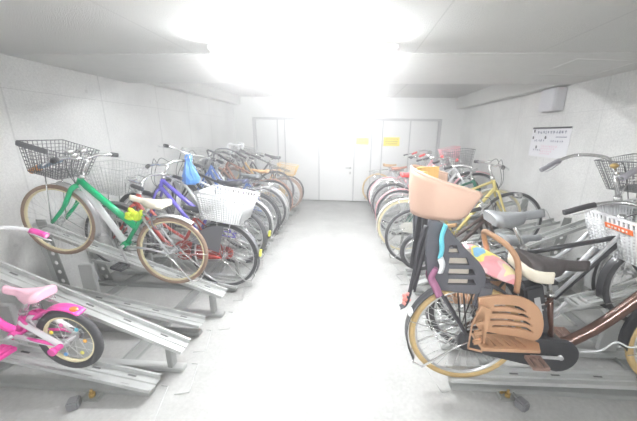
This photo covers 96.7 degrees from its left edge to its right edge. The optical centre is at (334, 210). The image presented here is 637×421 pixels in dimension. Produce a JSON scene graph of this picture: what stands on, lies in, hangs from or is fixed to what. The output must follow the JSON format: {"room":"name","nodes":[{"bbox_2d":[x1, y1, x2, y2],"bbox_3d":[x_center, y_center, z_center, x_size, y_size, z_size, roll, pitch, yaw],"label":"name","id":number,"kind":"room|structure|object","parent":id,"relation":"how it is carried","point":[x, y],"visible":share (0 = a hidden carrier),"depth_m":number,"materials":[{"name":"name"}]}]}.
{"room":"bicycle parking room","nodes":[
{"label":"bicycle parking room","id":0,"kind":"room"},
{"bbox_2d":[0,53,239,335],"bbox_3d":[-2.581,-0.370,2.007,0.200,2.600,8.940,2,15,3],"label":"wall","id":1,"kind":"structure","parent":0,"point":[39,101],"depth_m":2.71,"materials":[{"name":"paint"}]},
{"bbox_2d":[147,83,240,104],"bbox_3d":[-2.200,-1.987,4.639,0.170,0.200,2.980,2,15,3],"label":"trim","id":2,"kind":"structure","parent":1,"relation":"attached to","point":[198,89],"depth_m":4.62,"materials":[{"name":"white paint"}]},
{"bbox_2d":[4,52,636,83],"bbox_3d":[0.016,-1.384,2.490,4.870,0.304,1.200,2,15,3],"label":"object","id":3,"kind":"structure","parent":1,"relation":"attached to","point":[523,67],"depth_m":2.38,"materials":[{"name":"white paint"}]},
{"bbox_2d":[0,199,636,420],"bbox_3d":[-0.070,1.007,2.215,5.270,0.100,9.340,2,15,3],"label":"floor","id":4,"kind":"structure","parent":0,"point":[317,333],"depth_m":1.98,"materials":[{"name":"concrete"}]},
{"bbox_2d":[0,338,167,420],"bbox_3d":[-1.751,0.889,1.608,1.590,0.399,0.246,2,15,3],"label":"rail","id":5,"kind":"object","parent":4,"relation":"on","point":[102,376],"visible":0.91,"depth_m":1.68,"materials":[{"name":"grey metal"}]},
{"bbox_2d":[0,226,103,367],"bbox_3d":[-1.833,0.519,1.529,1.028,0.791,0.487,-4,16,-17],"label":"bicycle","id":6,"kind":"object","parent":5,"relation":"on","point":[51,346],"visible":1,"depth_m":1.55,"materials":[{"name":"pink paint"}]},
{"bbox_2d":[0,258,167,373],"bbox_3d":[-2.047,0.459,3.913,0.110,0.020,4.750,2,15,3],"label":"beam","id":7,"kind":"structure","parent":4,"relation":"on","point":[117,289],"depth_m":2.72,"materials":[{"name":"grey metal"}]},
{"bbox_2d":[0,260,197,394],"bbox_3d":[-1.691,0.583,1.714,1.680,0.935,0.257,2,15,3],"label":"rail","id":8,"kind":"object","parent":4,"relation":"on","point":[173,342],"visible":0.8,"depth_m":1.79,"materials":[{"name":"grey metal"}]},
{"bbox_2d":[11,269,211,351],"bbox_3d":[-1.709,0.729,2.092,1.610,0.456,0.246,2,15,3],"label":"rail","id":9,"kind":"object","parent":4,"relation":"on","point":[136,307],"visible":0.35,"depth_m":2.18,"materials":[{"name":"grey metal"}]},
{"bbox_2d":[32,212,232,329],"bbox_3d":[-1.656,0.467,2.272,1.680,0.870,0.257,2,15,3],"label":"rail","id":10,"kind":"object","parent":4,"relation":"on","point":[88,274],"visible":0.64,"depth_m":2.35,"materials":[{"name":"grey metal"}]},
{"bbox_2d":[15,139,207,282],"bbox_3d":[-1.665,0.035,2.154,1.329,1.105,0.610,-4,16,-17],"label":"bicycle","id":11,"kind":"object","parent":10,"relation":"on","point":[90,199],"visible":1,"depth_m":2.11,"materials":[{"name":"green metal"}]},
{"bbox_2d":[28,160,62,173],"bbox_3d":[-1.996,-0.307,1.962,0.280,0.110,0.044,3,15,6],"label":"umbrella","id":12,"kind":"object","parent":11,"relation":"in","point":[61,160],"visible":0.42,"depth_m":1.96,"materials":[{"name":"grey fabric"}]},
{"bbox_2d":[15,139,99,221],"bbox_3d":[-1.931,-0.207,2.050,0.299,0.590,0.348,2,15,3],"label":"basket","id":13,"kind":"object","parent":11,"relation":"on","point":[84,196],"depth_m":2.04,"materials":[{"name":"black metal"}]},
{"bbox_2d":[87,251,244,300],"bbox_3d":[-1.660,0.611,2.721,1.630,0.358,0.246,2,15,3],"label":"rail","id":14,"kind":"object","parent":4,"relation":"on","point":[99,263],"visible":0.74,"depth_m":2.82,"materials":[{"name":"grey metal"}]},
{"bbox_2d":[79,159,261,285],"bbox_3d":[-1.554,0.151,2.675,1.718,1.202,0.597,-1,15,-5],"label":"bicycle","id":15,"kind":"object","parent":14,"relation":"on","point":[235,216],"visible":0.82,"depth_m":2.64,"materials":[{"name":"red paint"}]},
{"bbox_2d":[79,159,149,238],"bbox_3d":[-1.963,-0.094,2.633,0.342,0.717,0.385,2,15,3],"label":"basket","id":16,"kind":"object","parent":15,"relation":"on","point":[122,206],"depth_m":2.62,"materials":[{"name":"silver metal"}]},
{"bbox_2d":[194,184,258,225],"bbox_3d":[-0.977,-0.051,2.581,0.452,0.251,0.356,10,15,1],"label":"basket","id":17,"kind":"object","parent":15,"relation":"on","point":[228,214],"depth_m":2.47,"materials":[{"name":"white plastic"}]},
{"bbox_2d":[65,215,274,411],"bbox_3d":[-1.281,0.468,3.850,0.135,0.055,4.781,2,15,3],"label":"beam","id":18,"kind":"structure","parent":4,"relation":"on","point":[73,403],"depth_m":2.01,"materials":[{"name":"grey metal"}]},
{"bbox_2d":[105,201,252,286],"bbox_3d":[-1.641,0.331,2.909,1.630,0.800,0.257,2,15,3],"label":"rail","id":19,"kind":"object","parent":4,"relation":"on","point":[126,271],"visible":0.19,"depth_m":3.00,"materials":[{"name":"grey metal"}]},
{"bbox_2d":[116,158,270,263],"bbox_3d":[-1.481,0.036,2.843,1.571,1.090,0.675,6,16,19],"label":"bicycle","id":20,"kind":"object","parent":19,"relation":"on","point":[124,199],"visible":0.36,"depth_m":2.87,"materials":[{"name":"blue paint"}]},
{"bbox_2d":[129,194,263,267],"bbox_3d":[-1.618,0.233,3.275,1.630,0.800,0.257,2,15,3],"label":"rail","id":21,"kind":"object","parent":4,"relation":"on","point":[157,212],"visible":0.14,"depth_m":3.37,"materials":[{"name":"grey metal"}]},
{"bbox_2d":[151,144,273,248],"bbox_3d":[-1.486,-0.143,3.252,1.557,1.222,0.504,1,15,0],"label":"bicycle","id":22,"kind":"object","parent":21,"relation":"on","point":[174,183],"visible":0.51,"depth_m":3.22,"materials":[{"name":"white paint"}]},
{"bbox_2d":[182,154,199,184],"bbox_3d":[-1.532,-0.431,2.982,0.190,0.324,0.128,2,15,3],"label":"plastic bag","id":23,"kind":"object","parent":22,"relation":"hanging from","point":[190,176],"visible":1,"depth_m":2.95,"materials":[{"name":"blue plastic"}]},
{"bbox_2d":[160,223,272,254],"bbox_3d":[-1.596,0.344,3.713,1.630,0.358,0.246,2,15,3],"label":"rail","id":24,"kind":"object","parent":4,"relation":"on","point":[184,229],"visible":0.22,"depth_m":3.77,"materials":[{"name":"grey metal"}]},
{"bbox_2d":[153,158,280,240],"bbox_3d":[-1.533,-0.121,3.633,1.633,1.069,0.592,6,16,18],"label":"bicycle","id":25,"kind":"object","parent":24,"relation":"on","point":[193,188],"visible":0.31,"depth_m":3.60,"materials":[{"name":"grey paint"}]},
{"bbox_2d":[170,195,278,245],"bbox_3d":[-1.575,0.127,3.970,1.630,0.644,0.257,2,15,3],"label":"rail","id":26,"kind":"object","parent":4,"relation":"on","point":[172,205],"visible":0.22,"depth_m":4.05,"materials":[{"name":"grey metal"}]},
{"bbox_2d":[171,148,287,230],"bbox_3d":[-1.459,-0.273,3.942,1.561,1.152,0.605,7,16,21],"label":"bicycle","id":27,"kind":"object","parent":26,"relation":"on","point":[209,172],"visible":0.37,"depth_m":3.88,"materials":[{"name":"blue paint"}]},
{"bbox_2d":[185,213,283,235],"bbox_3d":[-1.559,0.189,4.292,1.630,0.358,0.246,2,15,3],"label":"rail","id":28,"kind":"object","parent":4,"relation":"on","point":[190,217],"visible":0.24,"depth_m":4.35,"materials":[{"name":"grey metal"}]},
{"bbox_2d":[180,147,289,226],"bbox_3d":[-1.506,-0.309,4.193,1.644,1.201,0.596,-1,15,-7],"label":"bicycle","id":29,"kind":"object","parent":28,"relation":"on","point":[206,166],"visible":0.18,"depth_m":4.18,"materials":[{"name":"silver metal"}]},
{"bbox_2d":[185,147,221,189],"bbox_3d":[-1.879,-0.555,4.153,0.341,0.718,0.385,2,15,3],"label":"basket","id":30,"kind":"object","parent":29,"relation":"on","point":[206,166],"depth_m":4.13,"materials":[{"name":"silver metal"}]},
{"bbox_2d":[193,199,285,231],"bbox_3d":[-1.538,-0.029,4.549,1.630,0.644,0.257,2,15,3],"label":"rail","id":31,"kind":"object","parent":4,"relation":"on","point":[274,214],"visible":0.12,"depth_m":4.63,"materials":[{"name":"grey"}]},
{"bbox_2d":[194,150,292,219],"bbox_3d":[-1.466,-0.392,4.494,1.547,1.085,0.588,7,16,20],"label":"bicycle","id":32,"kind":"object","parent":31,"relation":"on","point":[223,172],"visible":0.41,"depth_m":4.43,"materials":[{"name":"brown"}]},
{"bbox_2d":[206,182,292,224],"bbox_3d":[-1.465,-0.135,4.870,1.526,0.678,0.241,2,15,3],"label":"rail","id":33,"kind":"object","parent":4,"relation":"on","point":[281,208],"visible":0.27,"depth_m":4.96,"materials":[{"name":"grey metal"}]},
{"bbox_2d":[204,142,293,206],"bbox_3d":[-1.474,-0.581,4.779,1.517,1.101,0.465,5,16,14],"label":"bicycle","id":34,"kind":"object","parent":33,"relation":"on","point":[241,144],"visible":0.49,"depth_m":4.75,"materials":[{"name":"grey paint"}]},
{"bbox_2d":[257,208,296,218],"bbox_3d":[-1.445,-0.044,5.257,1.524,0.302,0.241,2,15,3],"label":"rail","id":35,"kind":"object","parent":4,"relation":"on","point":[291,212],"visible":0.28,"depth_m":5.29,"materials":[{"name":"grey metal"}]},
{"bbox_2d":[224,153,302,208],"bbox_3d":[-1.391,-0.524,5.208,1.564,1.021,0.594,-2,15,-9],"label":"bicycle","id":36,"kind":"object","parent":35,"relation":"on","point":[297,184],"visible":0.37,"depth_m":5.17,"materials":[{"name":"brown paint"}]},
{"bbox_2d":[277,162,298,176],"bbox_3d":[-0.858,-0.743,5.116,0.345,0.186,0.286,11,15,1],"label":"basket","id":37,"kind":"object","parent":36,"relation":"on","point":[279,163],"depth_m":5.11,"materials":[{"name":"brown paint"}]},
{"bbox_2d":[382,186,486,227],"bbox_3d":[1.628,-0.099,4.809,1.666,0.723,0.241,2,15,3],"label":"rail","id":38,"kind":"object","parent":4,"relation":"on","point":[485,186],"visible":0.21,"depth_m":4.78,"materials":[{"name":"grey metal"}]},
{"bbox_2d":[369,146,466,213],"bbox_3d":[1.367,-0.487,4.690,1.559,1.154,0.592,-2,15,-10],"label":"bicycle","id":39,"kind":"object","parent":38,"relation":"on","point":[429,152],"visible":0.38,"depth_m":4.66,"materials":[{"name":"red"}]},
{"bbox_2d":[433,146,460,174],"bbox_3d":[1.750,-0.739,4.586,0.408,0.605,0.305,2,15,3],"label":"basket","id":40,"kind":"object","parent":39,"relation":"on","point":[455,147],"depth_m":4.56,"materials":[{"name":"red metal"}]},
{"bbox_2d":[383,219,491,238],"bbox_3d":[1.646,0.201,4.367,1.770,0.380,0.246,2,15,3],"label":"rail","id":41,"kind":"object","parent":4,"relation":"on","point":[469,220],"visible":0.04,"depth_m":4.33,"materials":[{"name":"grey metal"}]},
{"bbox_2d":[371,148,480,222],"bbox_3d":[1.365,-0.342,4.230,1.612,1.163,0.595,5,16,14],"label":"bicycle","id":42,"kind":"object","parent":41,"relation":"on","point":[388,185],"visible":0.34,"depth_m":4.24,"materials":[{"name":"silver metal"}]},
{"bbox_2d":[442,148,475,173],"bbox_3d":[1.758,-0.550,4.148,0.342,0.708,0.385,2,15,3],"label":"basket","id":43,"kind":"object","parent":42,"relation":"on","point":[461,152],"depth_m":4.10,"materials":[{"name":"silver metal"}]},
{"bbox_2d":[394,207,529,412],"bbox_3d":[1.174,0.516,3.798,0.135,0.055,4.601,2,15,3],"label":"beam","id":44,"kind":"structure","parent":4,"relation":"on","point":[522,404],"depth_m":1.68,"materials":[{"name":"grey metal"}]},
{"bbox_2d":[395,199,528,249],"bbox_3d":[1.621,0.109,3.872,1.770,0.816,0.257,2,15,3],"label":"rail","id":45,"kind":"object","parent":4,"relation":"on","point":[525,201],"visible":0.15,"depth_m":3.74,"materials":[{"name":"grey"}]},
{"bbox_2d":[375,155,498,234],"bbox_3d":[1.360,-0.179,3.791,1.542,1.077,0.669,6,16,20],"label":"bicycle","id":46,"kind":"object","parent":45,"relation":"on","point":[456,173],"visible":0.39,"depth_m":3.75,"materials":[{"name":"white paint"}]},
{"bbox_2d":[389,242,540,258],"bbox_3d":[1.594,0.422,3.548,1.770,0.380,0.246,2,15,3],"label":"rail","id":47,"kind":"object","parent":4,"relation":"on","point":[474,243],"visible":0.12,"depth_m":3.52,"materials":[{"name":"grey metal"}]},
{"bbox_2d":[376,165,520,249],"bbox_3d":[1.350,0.001,3.383,1.639,1.062,0.593,6,16,18],"label":"bicycle","id":48,"kind":"object","parent":47,"relation":"on","point":[399,201],"visible":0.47,"depth_m":3.39,"materials":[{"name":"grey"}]},
{"bbox_2d":[393,209,571,275],"bbox_3d":[1.574,0.317,3.152,1.770,0.788,0.257,2,15,3],"label":"rail","id":49,"kind":"object","parent":4,"relation":"on","point":[547,222],"visible":0.36,"depth_m":3.02,"materials":[{"name":"grey metal"}]},
{"bbox_2d":[385,159,541,261],"bbox_3d":[1.385,0.031,3.065,1.567,1.180,0.694,6,16,19],"label":"bicycle","id":50,"kind":"object","parent":49,"relation":"on","point":[494,189],"visible":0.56,"depth_m":2.97,"materials":[{"name":"yellow paint"}]},
{"bbox_2d":[397,258,579,292],"bbox_3d":[1.554,0.585,2.941,1.770,0.380,0.246,2,15,3],"label":"rail","id":51,"kind":"object","parent":4,"relation":"on","point":[409,275],"visible":0.19,"depth_m":2.88,"materials":[{"name":"grey metal"}]},
{"bbox_2d":[400,197,514,269],"bbox_3d":[1.247,0.256,2.798,1.062,0.783,0.572,9,17,28],"label":"bicycle","id":52,"kind":"object","parent":51,"relation":"on","point":[481,219],"visible":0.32,"depth_m":2.77,"materials":[{"name":"brown"}]},
{"bbox_2d":[399,218,605,296],"bbox_3d":[1.544,0.370,2.650,1.770,0.947,0.257,2,15,3],"label":"rail","id":53,"kind":"object","parent":4,"relation":"on","point":[578,225],"visible":0.15,"depth_m":2.54,"materials":[{"name":"grey metal"}]},
{"bbox_2d":[418,305,602,332],"bbox_3d":[1.513,0.759,2.295,1.770,0.380,0.246,2,15,3],"label":"rail","id":54,"kind":"object","parent":4,"relation":"on","point":[571,329],"visible":0.14,"depth_m":2.27,"materials":[{"name":"grey metal"}]},
{"bbox_2d":[418,280,636,358],"bbox_3d":[1.519,0.642,1.988,1.730,0.766,0.257,2,15,3],"label":"rail","id":55,"kind":"object","parent":4,"relation":"on","point":[609,335],"visible":0.31,"depth_m":1.97,"materials":[{"name":"grey metal"}]},
{"bbox_2d":[425,198,636,344],"bbox_3d":[1.390,0.448,1.693,1.585,0.990,0.488,0,15,-5],"label":"bicycle","id":56,"kind":"object","parent":55,"relation":"on","point":[612,230],"visible":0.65,"depth_m":1.68,"materials":[{"name":"grey paint"}]},
{"bbox_2d":[583,198,636,266],"bbox_3d":[1.738,0.197,1.663,0.354,0.482,0.397,2,15,3],"label":"basket","id":57,"kind":"object","parent":56,"relation":"on","point":[616,227],"depth_m":1.66,"materials":[{"name":"white plastic"}]},
{"bbox_2d":[436,153,636,320],"bbox_3d":[1.542,0.264,1.910,1.608,1.296,0.592,-2,15,-10],"label":"bicycle","id":58,"kind":"object","parent":55,"relation":"on","point":[590,279],"visible":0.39,"depth_m":1.93,"materials":[{"name":"silver metal"}]},
{"bbox_2d":[594,153,636,195],"bbox_3d":[1.948,0.030,1.882,0.330,0.820,0.420,2,15,3],"label":"basket","id":59,"kind":"object","parent":58,"relation":"on","point":[613,166],"depth_m":1.87,"materials":[{"name":"silver metal"}]},
{"bbox_2d":[425,364,636,400],"bbox_3d":[1.475,0.988,1.736,1.770,0.228,0.246,2,15,3],"label":"rail","id":60,"kind":"object","parent":4,"relation":"on","point":[571,382],"visible":0.87,"depth_m":1.70,"materials":[{"name":"grey metal"}]},
{"bbox_2d":[399,164,636,377],"bbox_3d":[1.302,0.419,1.527,1.918,1.271,0.588,2,15,5],"label":"bicycle","id":61,"kind":"object","parent":60,"relation":"on","point":[455,271],"visible":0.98,"depth_m":1.44,"materials":[{"name":"brown"}]},
{"bbox_2d":[463,243,514,284],"bbox_3d":[0.827,0.281,1.526,0.223,0.147,0.250,2,15,3],"label":"seat cushion","id":62,"kind":"object","parent":61,"relation":"on","point":[493,266],"visible":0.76,"depth_m":1.42,"materials":[{"name":"fabric"}]},
{"bbox_2d":[456,220,631,369],"bbox_3d":[2.119,0.561,3.749,0.110,0.020,4.600,2,15,3],"label":"beam","id":63,"kind":"structure","parent":4,"relation":"on","point":[570,316],"depth_m":2.35,"materials":[{"name":"grey metal"}]},
{"bbox_3d":[-1.423,-0.135,5.594,1.524,0.302,0.241,2,15,3],"label":"rail","id":64,"kind":"object","parent":4,"relation":"on","visible":0},
{"bbox_2d":[225,145,303,205],"bbox_3d":[-1.390,-0.667,5.540,1.553,1.163,0.595,4,16,13],"label":"bicycle","id":65,"kind":"object","parent":64,"relation":"on","point":[235,148],"visible":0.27,"depth_m":5.51,"materials":[{"name":"grey paint"}]},
{"bbox_2d":[231,145,255,178],"bbox_3d":[-1.745,-0.898,5.494,0.342,0.705,0.385,2,15,3],"label":"basket","id":66,"kind":"object","parent":65,"relation":"on","point":[235,148],"depth_m":5.48,"materials":[{"name":"silver metal"}]},
{"bbox_3d":[1.656,-0.036,5.343,1.664,0.325,0.241,2,15,3],"label":"rail","id":67,"kind":"object","parent":4,"relation":"on","visible":0},
{"bbox_2d":[367,156,454,209],"bbox_3d":[1.405,-0.477,5.180,1.571,1.020,0.593,6,16,18],"label":"bicycle","id":68,"kind":"object","parent":67,"relation":"on","point":[421,160],"visible":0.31,"depth_m":5.19,"materials":[{"name":"grey"}]},
{"bbox_3d":[1.683,-0.152,5.777,1.664,0.325,0.241,2,15,3],"label":"rail","id":69,"kind":"object","parent":4,"relation":"on","visible":0},
{"bbox_2d":[362,153,420,203],"bbox_3d":[1.375,-0.618,5.624,1.593,1.020,0.593,6,16,18],"label":"bicycle","id":70,"kind":"object","parent":69,"relation":"on","point":[418,163],"visible":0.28,"depth_m":5.62,"materials":[{"name":"silver metal"}]},
{"bbox_2d":[0,0,636,53],"bbox_3d":[-0.169,-0.614,-0.383,4.870,0.300,4.760,2,15,3],"label":"ceiling","id":71,"kind":"structure","parent":0,"point":[26,26],"depth_m":1.45,"materials":[{"name":"white paint"}]},
{"bbox_2d":[538,58,636,75],"bbox_3d":[1.989,-1.136,2.254,0.537,0.006,0.587,2,15,3],"label":"trim","id":72,"kind":"structure","parent":71,"relation":"attached to","point":[578,58],"depth_m":2.16,"materials":[{"name":"white"}]},
{"bbox_3d":[-0.207,-1.017,1.835,1.200,0.078,0.160,2,15,3],"label":"ceiling light","id":73,"kind":"object","parent":71,"relation":"attached to","visible":0},
{"bbox_2d":[210,50,223,62],"bbox_3d":[-0.776,-1.018,1.872,0.030,0.045,0.150,2,15,3],"label":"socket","id":74,"kind":"object","parent":73,"relation":"attached to","point":[213,53],"depth_m":1.81,"materials":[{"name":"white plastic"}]},
{"bbox_2d":[388,50,395,62],"bbox_3d":[0.361,-0.985,1.808,0.030,0.045,0.150,2,15,3],"label":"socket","id":75,"kind":"object","parent":73,"relation":"attached to","point":[391,53],"depth_m":1.75,"materials":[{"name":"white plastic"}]},
{"bbox_2d":[233,96,463,191],"bbox_3d":[0.232,-1.481,6.268,5.270,2.600,0.200,2,15,3],"label":"wall","id":76,"kind":"structure","parent":0,"point":[445,109],"depth_m":5.99,"materials":[{"name":"paint"}]},
{"bbox_2d":[256,119,278,198],"bbox_3d":[-1.508,-1.142,6.418,0.468,1.780,0.043,2,15,3],"label":"door","id":77,"kind":"structure","parent":76,"relation":"in","point":[266,129],"depth_m":6.29,"materials":[{"name":"paint"}]},
{"bbox_2d":[278,120,285,197],"bbox_3d":[-1.188,-1.133,6.400,0.148,1.780,0.043,2,15,3],"label":"door","id":78,"kind":"structure","parent":76,"relation":"in","point":[280,122],"depth_m":6.29,"materials":[{"name":"paint"}]},
{"bbox_2d":[285,120,317,199],"bbox_3d":[-0.732,-1.119,6.374,0.743,1.780,0.043,2,15,3],"label":"door","id":79,"kind":"structure","parent":76,"relation":"in","point":[301,135],"depth_m":6.32,"materials":[{"name":"paint"}]},
{"bbox_2d":[319,122,353,200],"bbox_3d":[0.029,-1.063,6.301,0.763,1.730,0.099,2,15,3],"label":"door","id":80,"kind":"structure","parent":76,"relation":"in","point":[336,143],"depth_m":6.30,"materials":[{"name":"white paint"}]},
{"bbox_2d":[252,117,441,200],"bbox_3d":[0.211,-1.085,6.273,4.015,1.832,0.140,2,15,3],"label":"trim","id":81,"kind":"structure","parent":76,"relation":"attached to","point":[354,120],"depth_m":6.09,"materials":[{"name":"grey paint"}]},
{"bbox_2d":[202,83,494,97],"bbox_3d":[0.148,-2.083,4.462,4.870,0.200,2.980,2,15,3],"label":"trim","id":82,"kind":"structure","parent":76,"relation":"attached to","point":[240,89],"depth_m":4.95,"materials":[{"name":"white paint"}]},
{"bbox_2d":[353,121,371,200],"bbox_3d":[0.603,-1.080,6.299,0.358,1.780,0.043,2,15,3],"label":"door","id":83,"kind":"structure","parent":76,"relation":"in","point":[363,128],"depth_m":6.27,"materials":[{"name":"paint"}]},
{"bbox_2d":[356,138,368,144],"bbox_3d":[0.597,-1.506,6.149,0.270,0.140,0.006,2,15,3],"label":"notice sign","id":84,"kind":"object","parent":83,"relation":"attached to","point":[364,141],"visible":1,"depth_m":6.15,"materials":[{"name":"yellow"}]},
{"bbox_2d":[370,121,382,201],"bbox_3d":[0.902,-1.071,6.282,0.218,1.780,0.043,2,15,3],"label":"door","id":85,"kind":"structure","parent":76,"relation":"in","point":[377,125],"depth_m":6.19,"materials":[{"name":"paint"}]},
{"bbox_2d":[380,121,409,201],"bbox_3d":[1.307,-1.060,6.259,0.568,1.780,0.043,2,15,3],"label":"door","id":86,"kind":"structure","parent":76,"relation":"in","point":[390,154],"depth_m":6.16,"materials":[{"name":"paint"}]},
{"bbox_2d":[383,137,399,145],"bbox_3d":[1.221,-1.488,6.114,0.340,0.180,0.006,2,15,3],"label":"notice sign","id":87,"kind":"object","parent":86,"relation":"attached to","point":[388,141],"visible":1,"depth_m":6.11,"materials":[{"name":"yellow paper"}]},
{"bbox_2d":[406,121,437,196],"bbox_3d":[1.885,-1.043,6.226,0.568,1.780,0.043,2,15,3],"label":"door","id":88,"kind":"structure","parent":76,"relation":"in","point":[423,136],"depth_m":6.08,"materials":[{"name":"paint"}]},
{"bbox_2d":[455,70,636,314],"bbox_3d":[2.479,-0.223,1.721,0.200,2.600,8.940,2,15,3],"label":"wall","id":89,"kind":"structure","parent":0,"point":[601,112],"depth_m":3.01,"materials":[{"name":"paint"}]},
{"bbox_2d":[456,84,569,108],"bbox_3d":[2.490,-1.826,4.381,0.170,0.250,2.980,2,15,3],"label":"trim","id":90,"kind":"structure","parent":89,"relation":"attached to","point":[497,92],"depth_m":4.16,"materials":[{"name":"white paint"}]},
{"bbox_2d":[528,126,572,158],"bbox_3d":[2.476,-0.793,3.290,0.006,0.344,0.660,2,15,3],"label":"poster","id":91,"kind":"object","parent":89,"relation":"attached to","point":[549,142],"visible":1,"depth_m":3.25,"materials":[{"name":"paper"}]},
{"bbox_2d":[538,87,566,111],"bbox_3d":[2.432,-1.237,3.173,0.116,0.240,0.260,2,15,3],"label":"wall box","id":92,"kind":"object","parent":89,"relation":"attached to","point":[553,99],"visible":1,"depth_m":3.08,"materials":[{"name":"white paint"}]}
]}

